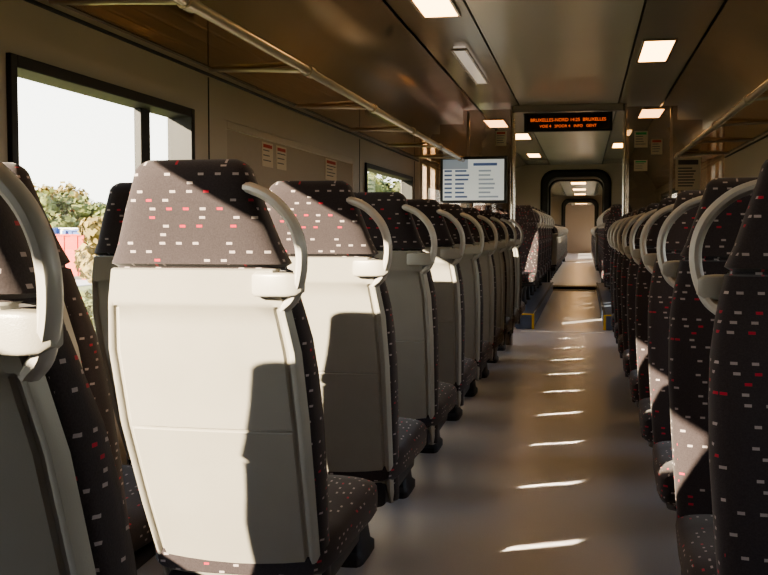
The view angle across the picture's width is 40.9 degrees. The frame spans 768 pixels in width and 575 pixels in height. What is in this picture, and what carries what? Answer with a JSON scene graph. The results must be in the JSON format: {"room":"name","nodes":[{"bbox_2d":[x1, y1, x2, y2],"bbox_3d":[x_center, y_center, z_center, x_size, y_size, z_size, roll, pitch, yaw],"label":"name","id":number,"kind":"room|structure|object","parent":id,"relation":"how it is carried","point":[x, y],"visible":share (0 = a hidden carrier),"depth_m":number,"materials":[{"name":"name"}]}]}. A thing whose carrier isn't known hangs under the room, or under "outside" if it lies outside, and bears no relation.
{"room":"train carriage","nodes":[
{"label":"train carriage","id":0,"kind":"room"},
{"bbox_2d":[0,0,496,464],"bbox_3d":[2.904,-1.465,23.330,0.100,2.700,53.000,1,3,11],"label":"wall","id":1,"kind":"structure","parent":0,"point":[28,30],"depth_m":3.92,"materials":[{"name":"plastic"}]},
{"bbox_2d":[6,52,194,169],"bbox_3d":[-0.942,-0.249,3.516,0.105,0.865,1.360,1,3,11],"label":"window","id":2,"kind":"structure","parent":1,"relation":"in","point":[180,119],"depth_m":3.48,"materials":[{"name":"black rubber"}]},
{"bbox_2d":[24,0,419,161],"bbox_3d":[-0.873,-0.876,3.539,0.040,0.065,12.700,1,3,11],"label":"trim","id":3,"kind":"structure","parent":1,"relation":"attached to","point":[96,13],"depth_m":3.72,"materials":[{"name":"paint"}]},
{"bbox_2d":[48,0,464,161],"bbox_3d":[-0.651,-0.846,3.472,0.452,0.064,12.450,1,3,11],"label":"luggage rack","id":4,"kind":"object","parent":1,"relation":"attached to","point":[300,84],"visible":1,"depth_m":4.59,"materials":[{"name":"paint"}]},
{"bbox_2d":[225,120,353,190],"bbox_3d":[-0.498,-0.379,5.840,0.089,0.865,2.600,1,3,11],"label":"window","id":5,"kind":"structure","parent":1,"relation":"in","point":[229,125],"depth_m":5.39,"materials":[{"name":"plastic"}]},
{"bbox_2d":[227,129,351,188],"bbox_3d":[-0.462,-0.535,5.825,0.018,0.478,2.520,1,3,11],"label":"blind","id":6,"kind":"object","parent":5,"relation":"attached to","point":[301,165],"visible":0.18,"depth_m":5.37,"materials":[{"name":"fabric"}]},
{"bbox_2d":[262,141,272,167],"bbox_3d":[-0.583,-0.664,5.157,0.004,0.120,0.180,1,3,11],"label":"notice","id":7,"kind":"object","parent":6,"relation":"attached to","point":[267,148],"visible":1,"depth_m":5.15,"materials":[{"name":"paper"}]},
{"bbox_2d":[276,145,285,170],"bbox_3d":[-0.537,-0.677,5.393,0.004,0.120,0.180,1,3,11],"label":"notice","id":8,"kind":"object","parent":6,"relation":"attached to","point":[280,151],"visible":1,"depth_m":5.38,"materials":[{"name":"paper"}]},
{"bbox_2d":[325,158,336,180],"bbox_3d":[-0.331,-0.736,6.451,0.004,0.130,0.280,1,3,11],"label":"notice","id":9,"kind":"object","parent":6,"relation":"attached to","point":[330,165],"visible":0.98,"depth_m":6.43,"materials":[{"name":"paper"}]},
{"bbox_2d":[208,77,414,198],"bbox_3d":[-0.401,-0.176,6.108,0.004,1.610,7.168,1,3,11],"label":"trim","id":10,"kind":"structure","parent":1,"relation":"attached to","point":[208,77],"depth_m":4.35,"materials":[{"name":"plastic"}]},
{"bbox_2d":[365,163,412,198],"bbox_3d":[0.020,-0.526,8.461,0.105,0.865,2.050,1,3,11],"label":"window","id":11,"kind":"structure","parent":1,"relation":"in","point":[406,181],"depth_m":8.69,"materials":[{"name":"black rubber"}]},
{"bbox_2d":[423,158,436,200],"bbox_3d":[0.442,-0.508,10.701,0.040,2.000,1.200,1,3,11],"label":"door","id":12,"kind":"structure","parent":1,"relation":"in","point":[427,164],"depth_m":10.68,"materials":[{"name":"glass"}]},
{"bbox_2d":[448,203,466,207],"bbox_3d":[0.903,-0.899,12.987,0.105,0.825,2.100,1,3,11],"label":"window","id":13,"kind":"structure","parent":1,"relation":"in","point":[463,205],"depth_m":13.97,"materials":[{"name":"clear glass"}]},
{"bbox_2d":[137,253,680,574],"bbox_3d":[4.327,-0.143,23.127,3.000,0.123,53.000,1,3,11],"label":"floor","id":14,"kind":"structure","parent":0,"point":[547,469],"depth_m":4.54,"materials":[{"name":"plastic"}]},
{"bbox_2d":[0,161,136,574],"bbox_3d":[-0.465,0.395,1.484,0.452,1.225,0.854,1,3,11],"label":"passenger seat","id":15,"kind":"object","parent":14,"relation":"on","point":[63,512],"visible":1,"depth_m":1.11,"materials":[{"name":"fabric"}]},
{"bbox_2d":[2,162,155,569],"bbox_3d":[-0.762,0.339,2.495,0.432,1.225,0.837,1,3,11],"label":"passenger seat","id":16,"kind":"object","parent":14,"relation":"on","point":[76,318],"visible":0.2,"depth_m":2.18,"materials":[{"name":"fabric"}]},
{"bbox_2d":[92,182,131,464],"bbox_3d":[-0.596,0.291,3.348,0.432,1.225,0.837,1,3,11],"label":"passenger seat","id":17,"kind":"object","parent":14,"relation":"on","point":[115,208],"visible":0.2,"depth_m":2.97,"materials":[{"name":"fabric"}]},
{"bbox_2d":[108,159,377,574],"bbox_3d":[-0.288,0.344,2.396,0.452,1.225,0.854,1,3,11],"label":"passenger seat","id":18,"kind":"object","parent":14,"relation":"on","point":[213,358],"visible":1,"depth_m":2.06,"materials":[{"name":"plastic"}]},
{"bbox_2d":[265,181,426,567],"bbox_3d":[-0.122,0.297,3.248,0.452,1.225,0.854,1,3,11],"label":"passenger seat","id":19,"kind":"object","parent":14,"relation":"on","point":[346,300],"visible":0.58,"depth_m":2.90,"materials":[{"name":"plastic"}]},
{"bbox_2d":[354,192,456,498],"bbox_3d":[0.044,0.249,4.101,0.452,1.225,0.854,1,3,11],"label":"passenger seat","id":20,"kind":"object","parent":14,"relation":"on","point":[425,399],"visible":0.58,"depth_m":3.75,"materials":[{"name":"plastic"}]},
{"bbox_2d":[406,199,477,452],"bbox_3d":[0.210,0.201,4.954,0.452,1.225,0.854,1,3,11],"label":"passenger seat","id":21,"kind":"object","parent":14,"relation":"on","point":[457,370],"visible":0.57,"depth_m":4.60,"materials":[{"name":"plastic"}]},
{"bbox_2d":[440,204,491,420],"bbox_3d":[0.376,0.154,5.807,0.452,1.225,0.854,1,3,11],"label":"passenger seat","id":22,"kind":"object","parent":14,"relation":"on","point":[477,349],"visible":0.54,"depth_m":5.46,"materials":[{"name":"plastic"}]},
{"bbox_2d":[462,208,503,396],"bbox_3d":[0.542,0.106,6.659,0.452,1.225,0.854,1,3,11],"label":"passenger seat","id":23,"kind":"object","parent":14,"relation":"on","point":[493,334],"visible":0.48,"depth_m":6.32,"materials":[{"name":"plastic"}]},
{"bbox_2d":[479,210,511,377],"bbox_3d":[0.708,0.058,7.512,0.452,1.225,0.854,1,3,11],"label":"passenger seat","id":24,"kind":"object","parent":14,"relation":"on","point":[503,322],"visible":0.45,"depth_m":7.17,"materials":[{"name":"plastic"}]},
{"bbox_2d":[487,212,518,362],"bbox_3d":[0.874,0.011,8.365,0.452,1.225,0.854,1,3,11],"label":"passenger seat","id":25,"kind":"object","parent":14,"relation":"on","point":[513,313],"visible":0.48,"depth_m":8.02,"materials":[{"name":"plastic"}]},
{"bbox_2d":[497,214,524,350],"bbox_3d":[1.040,-0.037,9.217,0.452,1.225,0.854,1,3,11],"label":"passenger seat","id":26,"kind":"object","parent":14,"relation":"on","point":[520,305],"visible":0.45,"depth_m":8.87,"materials":[{"name":"plastic"}]},
{"bbox_2d":[513,122,515,329],"bbox_3d":[1.410,-0.662,11.218,0.080,2.250,0.078,1,3,11],"label":"pole","id":27,"kind":"object","parent":14,"relation":"on","point":[514,122],"visible":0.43,"depth_m":11.16,"materials":[{"name":"metal"}]},
{"bbox_2d":[515,282,552,328],"bbox_3d":[1.828,0.175,14.905,1.023,0.166,7.105,1,3,11],"label":"podium","id":28,"kind":"object","parent":14,"relation":"on","point":[534,307],"visible":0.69,"depth_m":12.86,"materials":[{"name":"blue laminate"}]},
{"bbox_2d":[473,205,493,211],"bbox_3d":[1.134,-0.372,12.225,0.432,1.225,0.837,1,3,11],"label":"passenger seat","id":29,"kind":"object","parent":28,"relation":"on","point":[479,207],"visible":0.07,"depth_m":12.52,"materials":[{"name":"fabric"}]},
{"bbox_2d":[498,208,504,213],"bbox_3d":[1.477,-0.471,13.989,0.432,1.225,0.837,1,3,11],"label":"passenger seat","id":30,"kind":"object","parent":28,"relation":"on","point":[501,210],"visible":0.02,"depth_m":14.27,"materials":[{"name":"fabric"}]},
{"bbox_2d":[509,205,541,300],"bbox_3d":[1.611,-0.368,12.140,0.452,1.225,0.854,1,3,11],"label":"passenger seat","id":31,"kind":"object","parent":28,"relation":"on","point":[524,214],"visible":0.6,"depth_m":12.30,"materials":[{"name":"fabric"}]},
{"bbox_2d":[522,207,544,304],"bbox_3d":[1.783,-0.417,13.022,0.452,1.225,0.854,1,3,11],"label":"passenger seat","id":32,"kind":"object","parent":28,"relation":"on","point":[524,300],"visible":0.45,"depth_m":13.14,"materials":[{"name":"fabric"}]},
{"bbox_2d":[526,208,546,299],"bbox_3d":[1.954,-0.466,13.904,0.452,1.225,0.854,1,3,11],"label":"passenger seat","id":33,"kind":"object","parent":28,"relation":"on","point":[528,297],"visible":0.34,"depth_m":14.01,"materials":[{"name":"fabric"}]},
{"bbox_2d":[530,209,548,294],"bbox_3d":[2.126,-0.516,14.786,0.452,1.225,0.854,1,3,11],"label":"passenger seat","id":34,"kind":"object","parent":28,"relation":"on","point":[547,225],"visible":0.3,"depth_m":14.91,"materials":[{"name":"fabric"}]},
{"bbox_2d":[533,210,550,291],"bbox_3d":[2.298,-0.565,15.668,0.452,1.225,0.854,1,3,11],"label":"passenger seat","id":35,"kind":"object","parent":28,"relation":"on","point":[547,229],"visible":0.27,"depth_m":15.79,"materials":[{"name":"plastic"}]},
{"bbox_2d":[536,211,552,287],"bbox_3d":[2.470,-0.614,16.550,0.452,1.225,0.854,1,3,11],"label":"passenger seat","id":36,"kind":"object","parent":28,"relation":"on","point":[537,284],"visible":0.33,"depth_m":16.68,"materials":[{"name":"fabric"}]},
{"bbox_2d":[539,212,553,284],"bbox_3d":[2.641,-0.664,17.432,0.452,1.225,0.854,1,3,11],"label":"passenger seat","id":37,"kind":"object","parent":28,"relation":"on","point":[540,283],"visible":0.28,"depth_m":17.57,"materials":[{"name":"fabric"}]},
{"bbox_2d":[550,226,558,270],"bbox_3d":[3.404,-0.716,21.361,0.452,1.225,0.854,1,3,11],"label":"passenger seat","id":38,"kind":"object","parent":14,"relation":"on","point":[554,265],"visible":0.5,"depth_m":21.06,"materials":[{"name":"fabric"}]},
{"bbox_2d":[550,225,559,279],"bbox_3d":[3.595,-0.771,22.341,0.452,1.225,0.854,1,3,11],"label":"passenger seat","id":39,"kind":"object","parent":14,"relation":"on","point":[554,225],"visible":0.21,"depth_m":22.03,"materials":[{"name":"fabric"}]},
{"bbox_2d":[551,224,560,277],"bbox_3d":[3.786,-0.826,23.321,0.452,1.225,0.854,1,3,11],"label":"passenger seat","id":40,"kind":"object","parent":14,"relation":"on","point":[554,224],"visible":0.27,"depth_m":23.00,"materials":[{"name":"plastic"}]},
{"bbox_2d":[552,224,561,275],"bbox_3d":[3.977,-0.880,24.301,0.452,1.225,0.854,1,3,11],"label":"passenger seat","id":41,"kind":"object","parent":14,"relation":"on","point":[556,224],"visible":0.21,"depth_m":23.99,"materials":[{"name":"plastic"}]},
{"bbox_2d":[554,225,562,273],"bbox_3d":[4.168,-0.935,25.281,0.452,1.225,0.854,1,3,11],"label":"passenger seat","id":42,"kind":"object","parent":14,"relation":"on","point":[557,225],"visible":0.17,"depth_m":24.95,"materials":[{"name":"plastic"}]},
{"bbox_2d":[555,225,563,272],"bbox_3d":[4.358,-0.990,26.261,0.452,1.225,0.854,1,3,11],"label":"passenger seat","id":43,"kind":"object","parent":14,"relation":"on","point":[558,225],"visible":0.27,"depth_m":25.95,"materials":[{"name":"fabric"}]},
{"bbox_2d":[467,103,672,344],"bbox_3d":[1.712,-0.574,9.629,2.790,2.250,0.033,1,3,11],"label":"glass wall","id":44,"kind":"structure","parent":14,"relation":"on","point":[624,104],"depth_m":9.51,"materials":[{"name":"glass"}]},
{"bbox_2d":[440,156,506,202],"bbox_3d":[0.847,-1.006,9.663,0.620,0.430,0.185,1,3,11],"label":"monitor","id":45,"kind":"object","parent":44,"relation":"attached to","point":[482,179],"visible":0.99,"depth_m":9.57,"materials":[{"name":"plastic"}]},
{"bbox_2d":[496,131,505,145],"bbox_3d":[1.100,-1.403,9.684,0.100,0.140,0.004,1,3,11],"label":"notice","id":46,"kind":"object","parent":44,"relation":"attached to","point":[500,135],"visible":1,"depth_m":9.68,"materials":[{"name":"paper"}]},
{"bbox_2d":[514,103,622,112],"bbox_3d":[1.712,-1.663,9.568,0.996,0.063,0.090,1,3,11],"label":"trim","id":47,"kind":"structure","parent":44,"relation":"attached to","point":[614,106],"depth_m":9.53,"materials":[{"name":"paint"}]},
{"bbox_2d":[524,110,612,131],"bbox_3d":[1.701,-1.539,9.520,0.800,0.190,0.072,1,3,11],"label":"destination display","id":48,"kind":"object","parent":44,"relation":"attached to","point":[570,121],"visible":1,"depth_m":9.49,"materials":[{"name":"black plastic"}]},
{"bbox_2d":[634,131,647,147],"bbox_3d":[2.357,-1.359,9.442,0.120,0.150,0.004,1,3,11],"label":"notice","id":49,"kind":"object","parent":44,"relation":"attached to","point":[640,137],"visible":1,"depth_m":9.44,"materials":[{"name":"paper"}]},
{"bbox_2d":[634,160,647,170],"bbox_3d":[2.357,-1.120,9.455,0.120,0.100,0.004,1,3,11],"label":"notice","id":50,"kind":"object","parent":44,"relation":"attached to","point":[639,165],"visible":1,"depth_m":9.46,"materials":[{"name":"paper"}]},
{"bbox_2d":[651,139,661,153],"bbox_3d":[2.494,-1.288,9.419,0.100,0.140,0.004,1,3,11],"label":"notice","id":51,"kind":"object","parent":44,"relation":"attached to","point":[656,144],"visible":1,"depth_m":9.42,"materials":[{"name":"paper"}]},
{"bbox_2d":[675,157,700,189],"bbox_3d":[2.769,-1.035,9.380,0.220,0.300,0.004,1,3,11],"label":"notice","id":52,"kind":"object","parent":44,"relation":"attached to","point":[688,169],"visible":0.96,"depth_m":9.38,"materials":[{"name":"paper"}]},
{"bbox_2d":[549,178,599,289],"bbox_3d":[3.580,-1.025,19.229,1.120,2.080,0.990,1,3,11],"label":"gangway bellows","id":53,"kind":"object","parent":14,"relation":"on","point":[579,288],"visible":0.08,"depth_m":19.33,"materials":[{"name":"rubber"}]},
{"bbox_2d":[540,169,611,290],"bbox_3d":[3.441,-1.025,18.511,1.240,2.160,0.450,1,3,11],"label":"frame","id":54,"kind":"object","parent":14,"relation":"on","point":[599,174],"depth_m":18.29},
{"bbox_2d":[548,179,603,286],"bbox_3d":[3.712,-1.103,19.903,1.240,2.160,0.350,1,3,11],"label":"frame","id":55,"kind":"object","parent":14,"relation":"on","point":[549,208],"depth_m":19.80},
{"bbox_2d":[561,198,598,261],"bbox_3d":[6.717,-1.966,35.339,1.240,2.160,0.350,1,3,11],"label":"frame","id":56,"kind":"object","parent":14,"relation":"on","point":[594,202],"visible":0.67,"depth_m":35.18,"materials":[{"name":"black rubber"}]},
{"bbox_2d":[594,227,598,270],"bbox_3d":[4.534,-0.704,21.142,0.452,1.225,0.854,1,3,11],"label":"passenger seat","id":57,"kind":"object","parent":14,"relation":"on","point":[596,235],"visible":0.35,"depth_m":20.89,"materials":[{"name":"fabric"}]},
{"bbox_2d":[596,282,612,330],"bbox_3d":[3.562,0.194,14.568,1.023,0.166,7.105,1,3,11],"label":"podium","id":58,"kind":"object","parent":14,"relation":"on","point":[603,293],"visible":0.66,"depth_m":13.04,"materials":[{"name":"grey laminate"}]},
{"bbox_2d":[598,213,605,276],"bbox_3d":[3.256,-0.503,14.567,0.452,1.225,0.854,1,3,11],"label":"passenger seat","id":59,"kind":"object","parent":58,"relation":"on","point":[605,213],"visible":0.1,"depth_m":14.82,"materials":[{"name":"fabric"}]},
{"bbox_2d":[596,216,609,288],"bbox_3d":[3.599,-0.602,16.331,0.452,1.225,0.854,1,3,11],"label":"passenger seat","id":60,"kind":"object","parent":58,"relation":"on","point":[603,216],"visible":0.09,"depth_m":16.51,"materials":[{"name":"plastic"}]},
{"bbox_2d":[599,208,608,279],"bbox_3d":[3.084,-0.454,13.685,0.452,1.225,0.854,1,3,11],"label":"passenger seat","id":61,"kind":"object","parent":58,"relation":"on","point":[608,208],"visible":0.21,"depth_m":13.94,"materials":[{"name":"fabric"}]},
{"bbox_2d":[597,215,610,292],"bbox_3d":[3.427,-0.553,15.449,0.452,1.225,0.854,1,3,11],"label":"passenger seat","id":62,"kind":"object","parent":58,"relation":"on","point":[604,215],"visible":0.07,"depth_m":15.70,"materials":[{"name":"fabric"}]},
{"bbox_2d":[600,207,610,282],"bbox_3d":[2.912,-0.405,12.803,0.452,1.225,0.854,1,3,11],"label":"passenger seat","id":63,"kind":"object","parent":58,"relation":"on","point":[610,207],"visible":0.19,"depth_m":13.04,"materials":[{"name":"fabric"}]},
{"bbox_2d":[601,204,632,286],"bbox_3d":[2.740,-0.355,11.921,0.452,1.225,0.854,1,3,11],"label":"passenger seat","id":64,"kind":"object","parent":58,"relation":"on","point":[615,212],"visible":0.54,"depth_m":12.18,"materials":[{"name":"fabric"}]},
{"bbox_2d":[607,214,626,331],"bbox_3d":[2.034,0.014,8.303,0.452,1.225,0.854,1,3,11],"label":"passenger seat","id":65,"kind":"object","parent":14,"relation":"on","point":[624,215],"visible":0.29,"depth_m":8.53,"materials":[{"name":"plastic"}]},
{"bbox_2d":[610,212,631,343],"bbox_3d":[1.869,0.062,7.451,0.452,1.225,0.854,1,3,11],"label":"passenger seat","id":66,"kind":"object","parent":14,"relation":"on","point":[616,253],"visible":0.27,"depth_m":7.68,"materials":[{"name":"plastic"}]},
{"bbox_2d":[613,210,637,357],"bbox_3d":[1.702,0.109,6.598,0.452,1.225,0.854,1,3,11],"label":"passenger seat","id":67,"kind":"object","parent":14,"relation":"on","point":[620,256],"visible":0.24,"depth_m":6.83,"materials":[{"name":"plastic"}]},
{"bbox_2d":[626,120,629,213],"bbox_3d":[2.588,-0.649,10.989,0.080,2.250,0.078,1,3,11],"label":"pole","id":68,"kind":"object","parent":14,"relation":"on","point":[628,121],"visible":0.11,"depth_m":10.94,"materials":[{"name":"metal"}]},
{"bbox_2d":[617,207,646,377],"bbox_3d":[1.536,0.157,5.745,0.452,1.225,0.854,1,3,11],"label":"passenger seat","id":69,"kind":"object","parent":14,"relation":"on","point":[625,264],"visible":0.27,"depth_m":5.96,"materials":[{"name":"fabric"}]},
{"bbox_2d":[622,203,658,406],"bbox_3d":[1.371,0.205,4.893,0.452,1.225,0.854,1,3,11],"label":"passenger seat","id":70,"kind":"object","parent":14,"relation":"on","point":[633,266],"visible":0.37,"depth_m":5.11,"materials":[{"name":"fabric"}]},
{"bbox_2d":[629,198,675,447],"bbox_3d":[1.204,0.252,4.040,0.452,1.225,0.854,1,3,11],"label":"passenger seat","id":71,"kind":"object","parent":14,"relation":"on","point":[643,281],"visible":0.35,"depth_m":4.26,"materials":[{"name":"fabric"}]},
{"bbox_2d":[639,190,703,510],"bbox_3d":[1.038,0.300,3.187,0.452,1.225,0.854,1,3,11],"label":"passenger seat","id":72,"kind":"object","parent":14,"relation":"on","point":[660,292],"visible":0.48,"depth_m":3.40,"materials":[{"name":"fabric"}]},
{"bbox_2d":[657,177,757,574],"bbox_3d":[0.872,0.348,2.335,0.452,1.225,0.854,1,3,11],"label":"passenger seat","id":73,"kind":"object","parent":14,"relation":"on","point":[691,324],"visible":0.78,"depth_m":2.54,"materials":[{"name":"fabric"}]},
{"bbox_2d":[689,159,767,574],"bbox_3d":[0.706,0.395,1.482,0.452,1.225,0.854,1,3,11],"label":"passenger seat","id":74,"kind":"object","parent":14,"relation":"on","point":[738,357],"visible":1,"depth_m":1.72,"materials":[{"name":"fabric"}]},
{"bbox_2d":[105,0,767,205],"bbox_3d":[4.327,-2.438,22.999,3.000,0.880,53.000,1,3,11],"label":"ceiling","id":75,"kind":"structure","parent":0,"point":[402,62],"depth_m":6.62,"materials":[{"name":"paint"}]},
{"bbox_2d":[410,0,460,18],"bbox_3d":[0.236,-1.447,5.179,0.208,0.016,0.828,1,3,11],"label":"ceiling lamp","id":76,"kind":"object","parent":75,"relation":"attached to","point":[426,8],"depth_m":5.37,"materials":[{"name":"white plastic"}]},
{"bbox_2d":[451,46,488,83],"bbox_3d":[0.617,-1.550,7.241,0.103,0.030,1.528,1,3,11],"label":"recessed light","id":77,"kind":"object","parent":75,"relation":"in","point":[462,54],"visible":1,"depth_m":7.06,"materials":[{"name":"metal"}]},
{"bbox_2d":[481,118,509,127],"bbox_3d":[1.214,-1.784,11.193,0.248,0.016,0.828,1,3,11],"label":"ceiling lamp","id":78,"kind":"object","parent":75,"relation":"attached to","point":[500,122],"depth_m":11.17,"materials":[{"name":"white plastic"}]},
{"bbox_2d":[510,132,531,139],"bbox_3d":[1.696,-1.869,12.727,0.228,0.016,0.828,1,3,11],"label":"ceiling lamp","id":79,"kind":"object","parent":75,"relation":"attached to","point":[520,135],"depth_m":12.72,"materials":[{"name":"white plastic"}]},
{"bbox_2d":[526,153,541,157],"bbox_3d":[2.325,-2.050,15.962,0.208,0.016,0.828,1,3,11],"label":"ceiling lamp","id":80,"kind":"object","parent":75,"relation":"attached to","point":[531,155],"depth_m":15.97,"materials":[{"name":"white plastic"}]},
{"bbox_2d":[611,142,622,147],"bbox_3d":[3.218,-1.944,14.059,0.208,0.016,0.828,1,3,11],"label":"ceiling lamp","id":81,"kind":"object","parent":75,"relation":"attached to","point":[615,144],"depth_m":14.08,"materials":[{"name":"white plastic"}]},
{"bbox_2d":[637,107,666,117],"bbox_3d":[2.651,-1.728,10.203,0.248,0.016,0.828,1,3,11],"label":"ceiling lamp","id":82,"kind":"object","parent":75,"relation":"attached to","point":[650,112],"depth_m":10.12,"materials":[{"name":"white plastic"}]},
{"bbox_2d":[636,37,677,62],"bbox_3d":[1.758,-1.530,6.663,0.208,0.016,0.828,1,3,11],"label":"ceiling lamp","id":83,"kind":"object","parent":75,"relation":"attached to","point":[651,49],"depth_m":6.59,"materials":[{"name":"white plastic"}]},
{"bbox_2d":[551,196,601,252],"bbox_3d":[8.067,-2.523,42.264,3.000,2.700,14.000,1,3,11],"label":"wall","id":84,"kind":"structure","parent":0,"point":[579,219],"depth_m":49.00,"materials":[{"name":"laminate"}]},
{"bbox_2d":[497,164,656,210],"bbox_3d":[3.419,-1.063,18.395,2.800,2.250,0.080,1,3,11],"label":"wall","id":85,"kind":"structure","parent":0,"point":[642,191],"depth_m":18.24,"materials":[{"name":"laminate"}]},
{"bbox_2d":[570,182,585,184],"bbox_3d":[4.804,-2.581,25.448,0.378,0.016,1.228,1,3,11],"label":"ceiling lamp","id":86,"kind":"object","parent":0,"point":[572,183],"depth_m":25.34,"materials":[{"name":"white plastic"}]},
{"bbox_2d":[657,132,767,202],"bbox_3d":[5.750,-1.434,22.778,0.100,2.700,53.000,1,3,11],"label":"wall","id":87,"kind":"structure","parent":0,"point":[747,162],"depth_m":8.38,"materials":[{"name":"plastic"}]},
{"bbox_2d":[661,188,677,199],"bbox_3d":[4.307,-1.035,15.428,0.105,0.825,3.000,1,3,11],"label":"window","id":88,"kind":"structure","parent":87,"relation":"in","point":[666,194],"depth_m":15.95,"materials":[{"name":"glass"}]},
{"bbox_2d":[710,155,721,180],"bbox_3d":[3.289,-0.477,10.148,0.040,2.000,1.200,1,3,11],"label":"door","id":89,"kind":"structure","parent":87,"relation":"in","point":[715,163],"depth_m":10.15,"materials":[{"name":"laminate"}]},
{"bbox_2d":[673,79,767,158],"bbox_3d":[1.606,-0.822,3.034,0.452,0.064,12.450,1,3,11],"label":"luggage rack","id":90,"kind":"object","parent":87,"relation":"attached to","point":[748,119],"visible":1,"depth_m":6.70,"materials":[{"name":"metal"}]},
{"bbox_2d":[722,130,767,157],"bbox_3d":[1.837,-0.847,3.013,0.040,0.065,12.700,1,3,11],"label":"trim","id":91,"kind":"structure","parent":87,"relation":"attached to","point":[767,130],"depth_m":7.93,"materials":[{"name":"paint"}]},
{"label":"outside","id":92,"kind":"structure","parent":0,"visible":0},
{"bbox_2d":[78,285,91,292],"bbox_3d":[-147.953,-5.006,130.555,460.000,0.200,600.000,1,3,11],"label":"grass field","id":93,"kind":"structure","parent":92,"point":[82,288],"depth_m":38.56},
{"bbox_2d":[36,188,83,227],"bbox_3d":[-23.704,-4.321,71.075,6.550,5.085,5.416,0,3,4],"label":"tree","id":94,"kind":"object","parent":93,"relation":"on","point":[52,209],"visible":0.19,"depth_m":70.41,"materials":[{"name":"green plant"}]},
{"bbox_2d":[33,181,96,205],"bbox_3d":[-23.632,-4.979,76.174,6.352,5.826,6.901,1,3,11],"label":"tree","id":95,"kind":"object","parent":93,"relation":"on","point":[69,187],"visible":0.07,"depth_m":74.84,"materials":[{"name":"green plant"}]},
{"bbox_2d":[60,195,105,223],"bbox_3d":[-21.172,-4.247,73.696,5.289,4.643,4.768,0,3,-4],"label":"tree","id":96,"kind":"object","parent":93,"relation":"on","point":[81,210],"visible":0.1,"depth_m":71.83,"materials":[{"name":"green plant"}]},
{"bbox_2d":[76,280,91,286],"bbox_3d":[-22.792,-0.697,51.332,26.000,0.040,32.000,1,3,11],"label":"concrete yard","id":97,"kind":"structure","parent":93,"relation":"on","point":[79,282],"depth_m":41.39,"materials":[{"name":"grey concrete"}]},
{"bbox_2d":[53,228,59,233],"bbox_3d":[-16.847,-1.614,47.146,3.160,2.260,2.600,0,3,5],"label":"shipping container","id":98,"kind":"object","parent":97,"relation":"on","point":[56,230],"visible":0.06,"depth_m":47.99,"materials":[{"name":"blue metal"}]},
{"bbox_2d":[60,228,78,233],"bbox_3d":[-16.623,-1.971,53.528,7.160,2.260,2.600,0,3,5],"label":"shipping container","id":99,"kind":"object","parent":97,"relation":"on","point":[61,229],"visible":0.05,"depth_m":52.20,"materials":[{"name":"white metal"}]},
{"bbox_2d":[62,230,78,233],"bbox_3d":[-13.065,-1.514,46.250,1.760,2.160,2.600,0,3,5],"label":"shipping container","id":100,"kind":"object","parent":97,"relation":"on","point":[64,231],"visible":0.09,"depth_m":45.05,"materials":[{"name":"white metal"}]},
{"bbox_2d":[55,234,86,279],"bbox_3d":[-14.351,-1.393,45.878,3.160,1.960,2.600,0,3,5],"label":"shipping container","id":101,"kind":"object","parent":97,"relation":"on","point":[69,243],"visible":0.18,"depth_m":44.60,"materials":[{"name":"metal"}]},
{"bbox_2d":[80,288,95,331],"bbox_3d":[-5.316,0.596,18.434,1.511,1.156,1.549,-1,3,-18],"label":"bush","id":102,"kind":"object","parent":93,"relation":"on","point":[87,296],"visible":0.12,"depth_m":18.14,"materials":[{"name":"green plant"}]},
{"bbox_2d":[74,216,102,283],"bbox_3d":[-5.458,-0.307,22.218,2.122,2.525,2.072,3,4,44],"label":"bush","id":103,"kind":"object","parent":93,"relation":"on","point":[83,257],"visible":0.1,"depth_m":21.85,"materials":[{"name":"green plant"}]},
{"bbox_2d":[84,208,104,248],"bbox_3d":[-6.668,-0.612,25.306,1.479,2.786,1.560,-1,3,-20],"label":"bush","id":104,"kind":"object","parent":93,"relation":"on","point":[99,213],"visible":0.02,"depth_m":25.27,"materials":[{"name":"green plant"}]},
{"bbox_2d":[368,172,400,192],"bbox_3d":[-0.753,-4.960,69.275,7.354,6.561,6.051,0,3,-1],"label":"tree","id":105,"kind":"object","parent":93,"relation":"on","point":[375,184],"visible":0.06,"depth_m":69.29,"materials":[{"name":"green plant"}]}
]}

